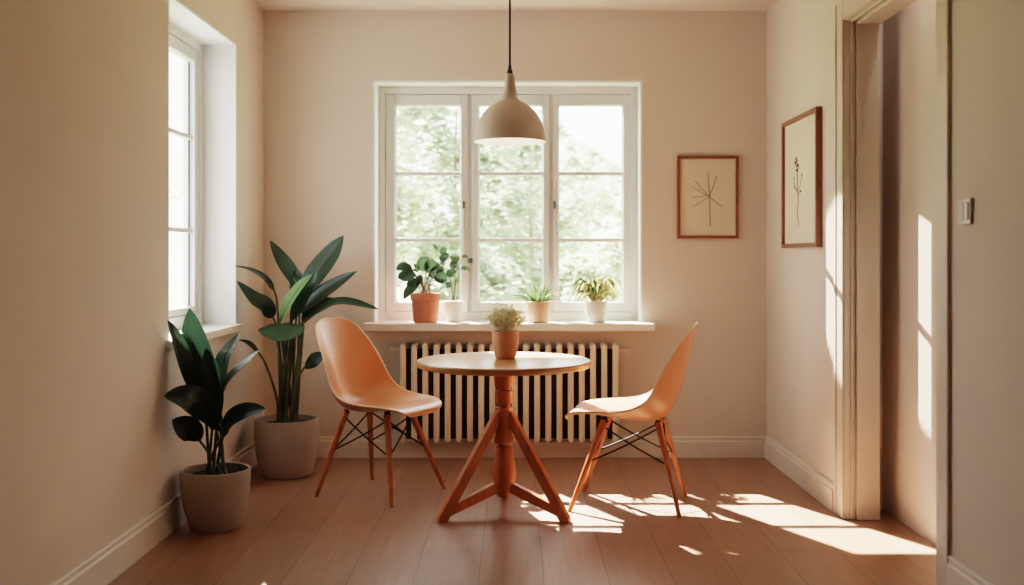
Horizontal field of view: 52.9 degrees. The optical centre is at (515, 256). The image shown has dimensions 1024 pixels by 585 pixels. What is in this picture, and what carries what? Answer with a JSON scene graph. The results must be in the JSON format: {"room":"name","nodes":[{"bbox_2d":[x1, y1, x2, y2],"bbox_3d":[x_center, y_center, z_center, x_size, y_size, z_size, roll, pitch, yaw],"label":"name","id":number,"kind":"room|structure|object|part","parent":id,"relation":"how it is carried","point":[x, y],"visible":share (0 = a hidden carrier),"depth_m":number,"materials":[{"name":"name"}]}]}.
{"room":"dining room","nodes":[
{"label":"dining room","id":0,"kind":"room"},
{"bbox_2d":[0,0,263,584],"bbox_3d":[-1.599,-0.134,1.400,0.258,2.600,9.200,0,0,0],"label":"wall","id":1,"kind":"structure","parent":0,"point":[90,446],"depth_m":3.56,"materials":[{"name":"paint"}]},
{"bbox_2d":[49,441,257,584],"bbox_3d":[-1.462,1.099,1.392,0.016,0.135,9.184,0,0,0],"label":"baseboard","id":2,"kind":"structure","parent":1,"relation":"attached to","point":[103,566],"depth_m":3.92,"materials":[{"name":"paint"}]},
{"bbox_2d":[168,0,235,339],"bbox_3d":[-1.597,-0.364,4.880,0.256,1.510,1.060,0,0,0],"label":"trim","id":3,"kind":"structure","parent":1,"relation":"attached to","point":[219,50],"depth_m":5.40,"materials":[{"name":"white paint"}]},
{"bbox_2d":[165,23,243,349],"bbox_3d":[-1.580,-0.359,4.880,0.290,1.495,1.130,0,0,0],"label":"window","id":4,"kind":"structure","parent":1,"relation":"in","point":[182,46],"depth_m":5.26,"materials":[{"name":"paint"}]},
{"bbox_3d":[-1.671,-0.387,4.880,0.060,1.347,0.890,0,0,0],"label":"sash","id":5,"kind":"part","parent":4,"relation":"part of","materials":[{"name":"paint"}]},
{"bbox_3d":[-1.680,-0.378,4.880,0.090,1.458,1.036,0,0,0],"label":"frame","id":6,"kind":"part","parent":4,"relation":"part of","materials":[{"name":"paint"}]},
{"bbox_3d":[-1.552,0.369,4.880,0.235,0.037,1.130,0,0,0],"label":"sill","id":7,"kind":"part","parent":4,"relation":"part of","materials":[{"name":"paint"}]},
{"bbox_2d":[253,0,776,10],"bbox_3d":[0.165,-1.494,1.400,4.470,0.120,9.800,0,0,0],"label":"ceiling","id":8,"kind":"structure","parent":0,"point":[265,5],"depth_m":5.85,"materials":[{"name":"paint"}]},
{"bbox_2d":[474,0,545,145],"bbox_3d":[-0.028,-0.979,4.690,0.331,0.910,0.331,0,0,0],"label":"pendant lamp","id":9,"kind":"object","parent":8,"relation":"hanging from","point":[509,121],"visible":1,"depth_m":4.59,"materials":[{"name":"metal"}]},
{"bbox_3d":[-0.028,-0.679,4.690,0.331,0.310,0.331,0,0,0],"label":"lamp shade","id":10,"kind":"part","parent":9,"relation":"part of","materials":[{"name":"metal"}]},
{"bbox_3d":[-0.028,-1.130,4.690,0.010,0.568,0.009,0,0,0],"label":"cord","id":11,"kind":"part","parent":9,"relation":"part of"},
{"bbox_2d":[264,11,766,435],"bbox_3d":[0.015,-0.134,6.150,3.610,2.600,0.300,0,0,0],"label":"wall","id":12,"kind":"structure","parent":0,"point":[703,74],"depth_m":6.00,"materials":[{"name":"paint"}]},
{"bbox_2d":[373,80,642,321],"bbox_3d":[-0.048,-0.304,6.130,1.569,1.450,0.261,0,0,0],"label":"trim","id":13,"kind":"structure","parent":12,"relation":"attached to","point":[376,83],"depth_m":6.01,"materials":[{"name":"white paint"}]},
{"bbox_2d":[363,87,654,330],"bbox_3d":[-0.040,-0.296,6.055,1.668,1.441,0.370,0,0,0],"label":"window","id":14,"kind":"structure","parent":12,"relation":"in","point":[394,315],"depth_m":6.16,"materials":[{"name":"paint"}]},
{"bbox_2d":[396,256,446,322],"bbox_3d":[-0.548,0.187,5.942,0.242,0.386,0.196,0,0,-29],"label":"potted plant","id":15,"kind":"object","parent":14,"relation":"on","point":[425,305],"visible":1,"depth_m":5.93,"materials":[{"name":"green plant"}]},
{"bbox_3d":[-0.524,0.294,5.965,0.178,0.172,0.178,0,0,0],"label":"pot","id":16,"kind":"part","parent":15,"relation":"part of","materials":[{"name":"ceramic"}]},
{"bbox_3d":[-0.533,-0.322,6.186,0.493,1.297,0.060,0,0,0],"label":"sash","id":17,"kind":"part","parent":14,"relation":"part of","materials":[{"name":"paint"}]},
{"bbox_2d":[433,244,472,321],"bbox_3d":[-0.375,0.153,6.045,0.242,0.454,0.117,0,0,0],"label":"potted plant","id":18,"kind":"object","parent":14,"relation":"on","point":[453,309],"visible":0.99,"depth_m":6.06,"materials":[{"name":"green plant"}]},
{"bbox_3d":[-0.367,0.318,6.045,0.117,0.124,0.117,0,0,0],"label":"pot","id":19,"kind":"part","parent":18,"relation":"part of","materials":[{"name":"white ceramic"}]},
{"bbox_3d":[-0.313,-0.075,6.148,0.008,0.410,0.020,0,0,0],"label":"lock rod","id":20,"kind":"part","parent":14,"relation":"part of","materials":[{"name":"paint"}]},
{"bbox_3d":[-0.040,0.402,6.035,1.668,0.044,0.330,0,0,0],"label":"sill","id":21,"kind":"part","parent":14,"relation":"part of","materials":[{"name":"paint"}]},
{"bbox_3d":[-0.031,-0.322,6.186,0.463,1.297,0.060,0,0,0],"label":"sash","id":22,"kind":"part","parent":14,"relation":"part of","materials":[{"name":"paint"}]},
{"bbox_2d":[513,280,561,322],"bbox_3d":[0.123,0.258,5.973,0.295,0.244,0.251,0,0,-24],"label":"potted plant","id":23,"kind":"object","parent":14,"relation":"on","point":[537,306],"visible":1,"depth_m":5.94,"materials":[{"name":"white ceramic"}]},
{"bbox_3d":[0.128,0.318,5.985,0.143,0.124,0.143,0,0,0],"label":"pot","id":24,"kind":"part","parent":23,"relation":"part of","materials":[{"name":"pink ceramic"}]},
{"bbox_3d":[0.231,-0.075,6.148,0.008,0.410,0.020,0,0,0],"label":"lock rod","id":25,"kind":"part","parent":14,"relation":"part of","materials":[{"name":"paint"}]},
{"bbox_3d":[0.463,-0.322,6.186,0.478,1.297,0.060,0,0,0],"label":"sash","id":26,"kind":"part","parent":14,"relation":"part of","materials":[{"name":"paint"}]},
{"bbox_2d":[570,277,622,322],"bbox_3d":[0.467,0.248,5.988,0.320,0.265,0.248,0,0,0],"label":"potted plant","id":27,"kind":"object","parent":14,"relation":"on","point":[598,290],"visible":1,"depth_m":5.94,"materials":[{"name":"white ceramic"}]},
{"bbox_3d":[0.467,0.316,5.985,0.131,0.128,0.131,0,0,0],"label":"pot","id":28,"kind":"part","parent":27,"relation":"part of","materials":[{"name":"white ceramic"}]},
{"bbox_2d":[390,342,627,442],"bbox_3d":[-0.039,0.777,5.933,1.367,0.566,0.130,0,0,0],"label":"radiator","id":29,"kind":"object","parent":12,"relation":"attached to","point":[541,403],"visible":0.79,"depth_m":5.87,"materials":[{"name":"metal"}]},
{"bbox_2d":[316,436,765,457],"bbox_3d":[-0.005,1.105,5.992,2.930,0.122,0.016,0,0,0],"label":"baseboard","id":30,"kind":"structure","parent":12,"relation":"attached to","point":[685,446],"depth_m":5.98,"materials":[{"name":"paint"}]},
{"bbox_2d":[677,156,738,238],"bbox_3d":[1.115,-0.348,5.989,0.355,0.481,0.022,0,0,0],"label":"framed picture","id":31,"kind":"object","parent":12,"relation":"attached to","point":[707,186],"visible":1,"depth_m":5.99,"materials":[{"name":"brown wood"}]},
{"bbox_2d":[108,458,935,584],"bbox_3d":[0.165,1.216,1.260,4.470,0.100,9.520,0,0,0],"label":"floor","id":32,"kind":"structure","parent":0,"point":[744,521],"depth_m":4.34,"materials":[{"name":"brown wood"}]},
{"bbox_2d":[164,308,265,532],"bbox_3d":[-1.275,0.693,4.417,0.406,0.946,0.370,0,0,-12],"label":"potted plant","id":33,"kind":"object","parent":32,"relation":"on","point":[214,493],"visible":1,"depth_m":4.36,"materials":[{"name":"green plant"}]},
{"bbox_3d":[-1.298,1.039,4.450,0.296,0.254,0.296,0,0,0],"label":"pot","id":34,"kind":"part","parent":33,"relation":"part of","materials":[{"name":"ceramic"}]},
{"bbox_2d":[233,236,377,479],"bbox_3d":[-1.115,0.524,5.515,0.741,1.285,0.394,0,0,-11],"label":"potted plant","id":35,"kind":"object","parent":32,"relation":"on","point":[286,444],"visible":0.99,"depth_m":5.45,"materials":[{"name":"green plant"}]},
{"bbox_3d":[-1.228,1.014,5.520,0.341,0.304,0.341,0,0,0],"label":"pot","id":36,"kind":"part","parent":35,"relation":"part of","materials":[{"name":"ceramic"}]},
{"bbox_2d":[314,317,445,507],"bbox_3d":[-0.694,0.739,5.106,0.576,0.863,0.502,0,0,29],"label":"shell chair","id":37,"kind":"object","parent":32,"relation":"on","point":[359,380],"visible":1,"depth_m":5.20,"materials":[{"name":"orange plastic"}]},
{"bbox_3d":[-0.903,0.962,5.045,0.178,0.414,0.035,0,0,-26],"label":"leg","id":38,"kind":"part","parent":37,"relation":"part of","materials":[{"name":"brown wood"}]},
{"bbox_3d":[-0.753,0.962,5.316,0.035,0.414,0.178,0,0,-6],"label":"leg","id":39,"kind":"part","parent":37,"relation":"part of","materials":[{"name":"brown wood"}]},
{"bbox_3d":[-0.694,0.535,5.106,0.576,0.455,0.502,0,0,29],"label":"edge trim","id":40,"kind":"part","parent":37,"relation":"part of","materials":[{"name":"plastic"}]},
{"bbox_3d":[-0.602,0.962,4.873,0.034,0.416,0.202,0,0,-12],"label":"leg","id":41,"kind":"part","parent":37,"relation":"part of","materials":[{"name":"brown wood"}]},
{"bbox_3d":[-0.448,0.962,5.151,0.202,0.416,0.034,0,0,-20],"label":"leg","id":42,"kind":"part","parent":37,"relation":"part of","materials":[{"name":"brown wood"}]},
{"bbox_2d":[416,352,590,522],"bbox_3d":[-0.055,0.816,4.690,0.794,0.700,0.794,0,0,0],"label":"round table","id":43,"kind":"object","parent":32,"relation":"on","point":[504,423],"visible":0.98,"depth_m":4.61,"materials":[{"name":"brown wood"}]},
{"bbox_3d":[-0.215,0.931,4.598,0.304,0.470,0.032,0,0,-30],"label":"leg","id":44,"kind":"part","parent":43,"relation":"part of","materials":[{"name":"brown wood"}]},
{"bbox_2d":[480,302,525,358],"bbox_3d":[-0.061,0.335,4.725,0.197,0.262,0.204,0,0,13],"label":"potted plant","id":45,"kind":"object","parent":43,"relation":"on","point":[505,341],"visible":1,"depth_m":4.69,"materials":[{"name":"ceramic"}]},
{"bbox_3d":[-0.048,0.402,4.730,0.124,0.128,0.124,0,0,0],"label":"pot","id":46,"kind":"part","parent":45,"relation":"part of","materials":[{"name":"ceramic"}]},
{"bbox_3d":[0.105,0.931,4.598,0.304,0.470,0.032,0,0,30],"label":"leg","id":47,"kind":"part","parent":43,"relation":"part of","materials":[{"name":"brown wood"}]},
{"bbox_2d":[565,322,697,517],"bbox_3d":[0.552,0.739,4.861,0.606,0.863,0.502,0,0,13],"label":"shell chair","id":48,"kind":"object","parent":32,"relation":"on","point":[655,404],"visible":1,"depth_m":4.72,"materials":[{"name":"orange plastic"}]},
{"bbox_3d":[0.333,0.962,4.754,0.210,0.416,0.035,0,0,-28],"label":"leg","id":49,"kind":"part","parent":48,"relation":"part of","materials":[{"name":"brown wood"}]},
{"bbox_3d":[0.402,0.962,5.054,0.035,0.416,0.210,0,0,-36],"label":"leg","id":50,"kind":"part","parent":48,"relation":"part of","materials":[{"name":"brown wood"}]},
{"bbox_3d":[0.552,0.535,4.861,0.606,0.455,0.502,0,0,13],"label":"edge trim","id":51,"kind":"part","parent":48,"relation":"part of","materials":[{"name":"plastic"}]},
{"bbox_3d":[0.689,0.962,4.673,0.034,0.415,0.182,0,0,-27],"label":"leg","id":52,"kind":"part","parent":48,"relation":"part of","materials":[{"name":"brown wood"}]},
{"bbox_3d":[0.758,0.962,4.970,0.182,0.415,0.034,0,0,-37],"label":"leg","id":53,"kind":"part","parent":48,"relation":"part of","materials":[{"name":"brown wood"}]},
{"bbox_2d":[880,22,882,483],"bbox_3d":[1.655,-0.134,4.810,0.080,2.600,0.100,0,0,0],"label":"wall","id":54,"kind":"structure","parent":0,"point":[881,24],"depth_m":4.76,"materials":[{"name":"paint"}]},
{"bbox_2d":[767,0,1023,584],"bbox_3d":[1.538,-0.134,1.400,0.155,2.600,9.200,0,0,0],"label":"wall","id":55,"kind":"structure","parent":0,"point":[987,36],"depth_m":3.37,"materials":[{"name":"paint"}]},
{"bbox_2d":[765,436,832,511],"bbox_3d":[1.452,1.102,5.345,0.016,0.128,1.279,0,0,0],"label":"baseboard","id":56,"kind":"structure","parent":55,"relation":"attached to","point":[813,482],"depth_m":5.23,"materials":[{"name":"paint"}]},
{"bbox_2d":[781,106,821,247],"bbox_3d":[1.445,-0.383,5.230,0.030,0.670,0.643,0,0,0],"label":"framed picture","id":57,"kind":"object","parent":55,"relation":"attached to","point":[801,135],"visible":1,"depth_m":5.20,"materials":[{"name":"brown wood"}]},
{"bbox_2d":[785,113,814,243],"bbox_3d":[1.443,-0.383,5.230,0.016,0.628,0.601,0,0,0],"label":"print","id":58,"kind":"object","parent":57,"relation":"attached to","point":[799,130],"depth_m":5.23,"materials":[{"name":"beige paper"}]},
{"bbox_2d":[833,0,950,584],"bbox_3d":[1.530,0.001,4.075,0.169,2.330,1.240,0,0,0],"label":"door frame","id":59,"kind":"structure","parent":55,"relation":"in","point":[856,23],"depth_m":4.56,"materials":[{"name":"paint"}]},
{"bbox_2d":[959,198,972,224],"bbox_3d":[1.452,-0.147,3.330,0.016,0.084,0.088,0,0,0],"label":"light switch","id":60,"kind":"object","parent":55,"relation":"attached to","point":[965,205],"visible":1,"depth_m":3.31,"materials":[{"name":"plastic"}]},
{"bbox_2d":[946,555,993,584],"bbox_3d":[1.452,1.083,0.128,0.016,0.165,6.655,0,0,0],"label":"baseboard","id":61,"kind":"structure","parent":55,"relation":"attached to","point":[957,573],"depth_m":3.35,"materials":[{"name":"paint"}]},
{"bbox_2d":[883,0,935,545],"bbox_3d":[1.745,-0.134,3.530,0.100,2.600,2.660,0,0,0],"label":"wall","id":62,"kind":"structure","parent":0,"point":[909,35],"depth_m":4.42,"materials":[{"name":"paint"}]},
{"bbox_2d":[880,483,883,509],"bbox_3d":[1.655,1.106,4.753,0.080,0.120,0.015,0,0,0],"label":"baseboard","id":63,"kind":"structure","parent":62,"relation":"attached to","point":[881,484],"depth_m":4.75,"materials":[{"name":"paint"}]},
{"label":"outside","id":64,"kind":"structure","parent":0,"visible":0},
{"bbox_2d":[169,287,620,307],"bbox_3d":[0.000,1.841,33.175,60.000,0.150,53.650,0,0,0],"label":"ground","id":65,"kind":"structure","parent":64,"point":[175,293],"depth_m":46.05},
{"bbox_2d":[169,107,444,287],"bbox_3d":[-2.539,-0.767,12.468,3.221,5.110,3.479,0,0,0],"label":"tree","id":66,"kind":"object","parent":65,"relation":"on","point":[416,195],"visible":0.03,"depth_m":12.59,"materials":[{"name":"green plant"}]},
{"bbox_2d":[397,270,405,300],"bbox_3d":[-1.782,0.672,9.979,1.724,2.231,1.645,0,0,0],"label":"shrub","id":67,"kind":"object","parent":65,"relation":"on","point":[399,282],"visible":0.02,"depth_m":10.14,"materials":[{"name":"green plant"}]},
{"bbox_2d":[415,244,532,300],"bbox_3d":[-0.400,0.736,11.253,1.494,2.104,1.348,0,0,25],"label":"shrub","id":68,"kind":"object","parent":65,"relation":"on","point":[495,275],"visible":0.09,"depth_m":11.11,"materials":[{"name":"green plant"}]},
{"bbox_2d":[397,107,573,300],"bbox_3d":[-0.797,-0.667,15.489,3.341,4.909,3.141,0,0,-36],"label":"tree","id":69,"kind":"object","parent":65,"relation":"on","point":[448,159],"visible":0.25,"depth_m":15.01,"materials":[{"name":"green plant"}]},
{"bbox_2d":[446,109,621,293],"bbox_3d":[0.645,-0.590,20.392,4.393,4.755,4.369,0,0,0],"label":"tree","id":70,"kind":"object","parent":65,"relation":"on","point":[591,163],"visible":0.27,"depth_m":19.90,"materials":[{"name":"green plant"}]},
{"bbox_2d":[480,109,592,300],"bbox_3d":[0.216,-0.102,12.999,1.561,3.779,1.755,0,0,0],"label":"tree","id":71,"kind":"object","parent":65,"relation":"on","point":[504,210],"visible":0.48,"depth_m":12.86,"materials":[{"name":"green plant"}]},
{"bbox_2d":[539,227,621,300],"bbox_3d":[0.883,0.748,9.833,1.390,2.079,1.556,0,0,-30],"label":"shrub","id":72,"kind":"object","parent":65,"relation":"on","point":[571,269],"visible":0.09,"depth_m":9.52,"materials":[{"name":"green plant"}]},
{"bbox_2d":[596,192,621,300],"bbox_3d":[1.889,0.310,11.829,1.796,2.954,1.798,0,0,-41],"label":"tree","id":73,"kind":"object","parent":65,"relation":"on","point":[618,210],"visible":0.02,"depth_m":11.81,"materials":[{"name":"green plant"}]},
{"bbox_2d":[612,215,621,237],"bbox_3d":[2.886,-0.062,14.910,3.226,3.700,3.000,0,0,0],"label":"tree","id":74,"kind":"object","parent":65,"relation":"on","point":[617,224],"visible":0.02,"depth_m":14.88,"materials":[{"name":"green plant"}]}
]}

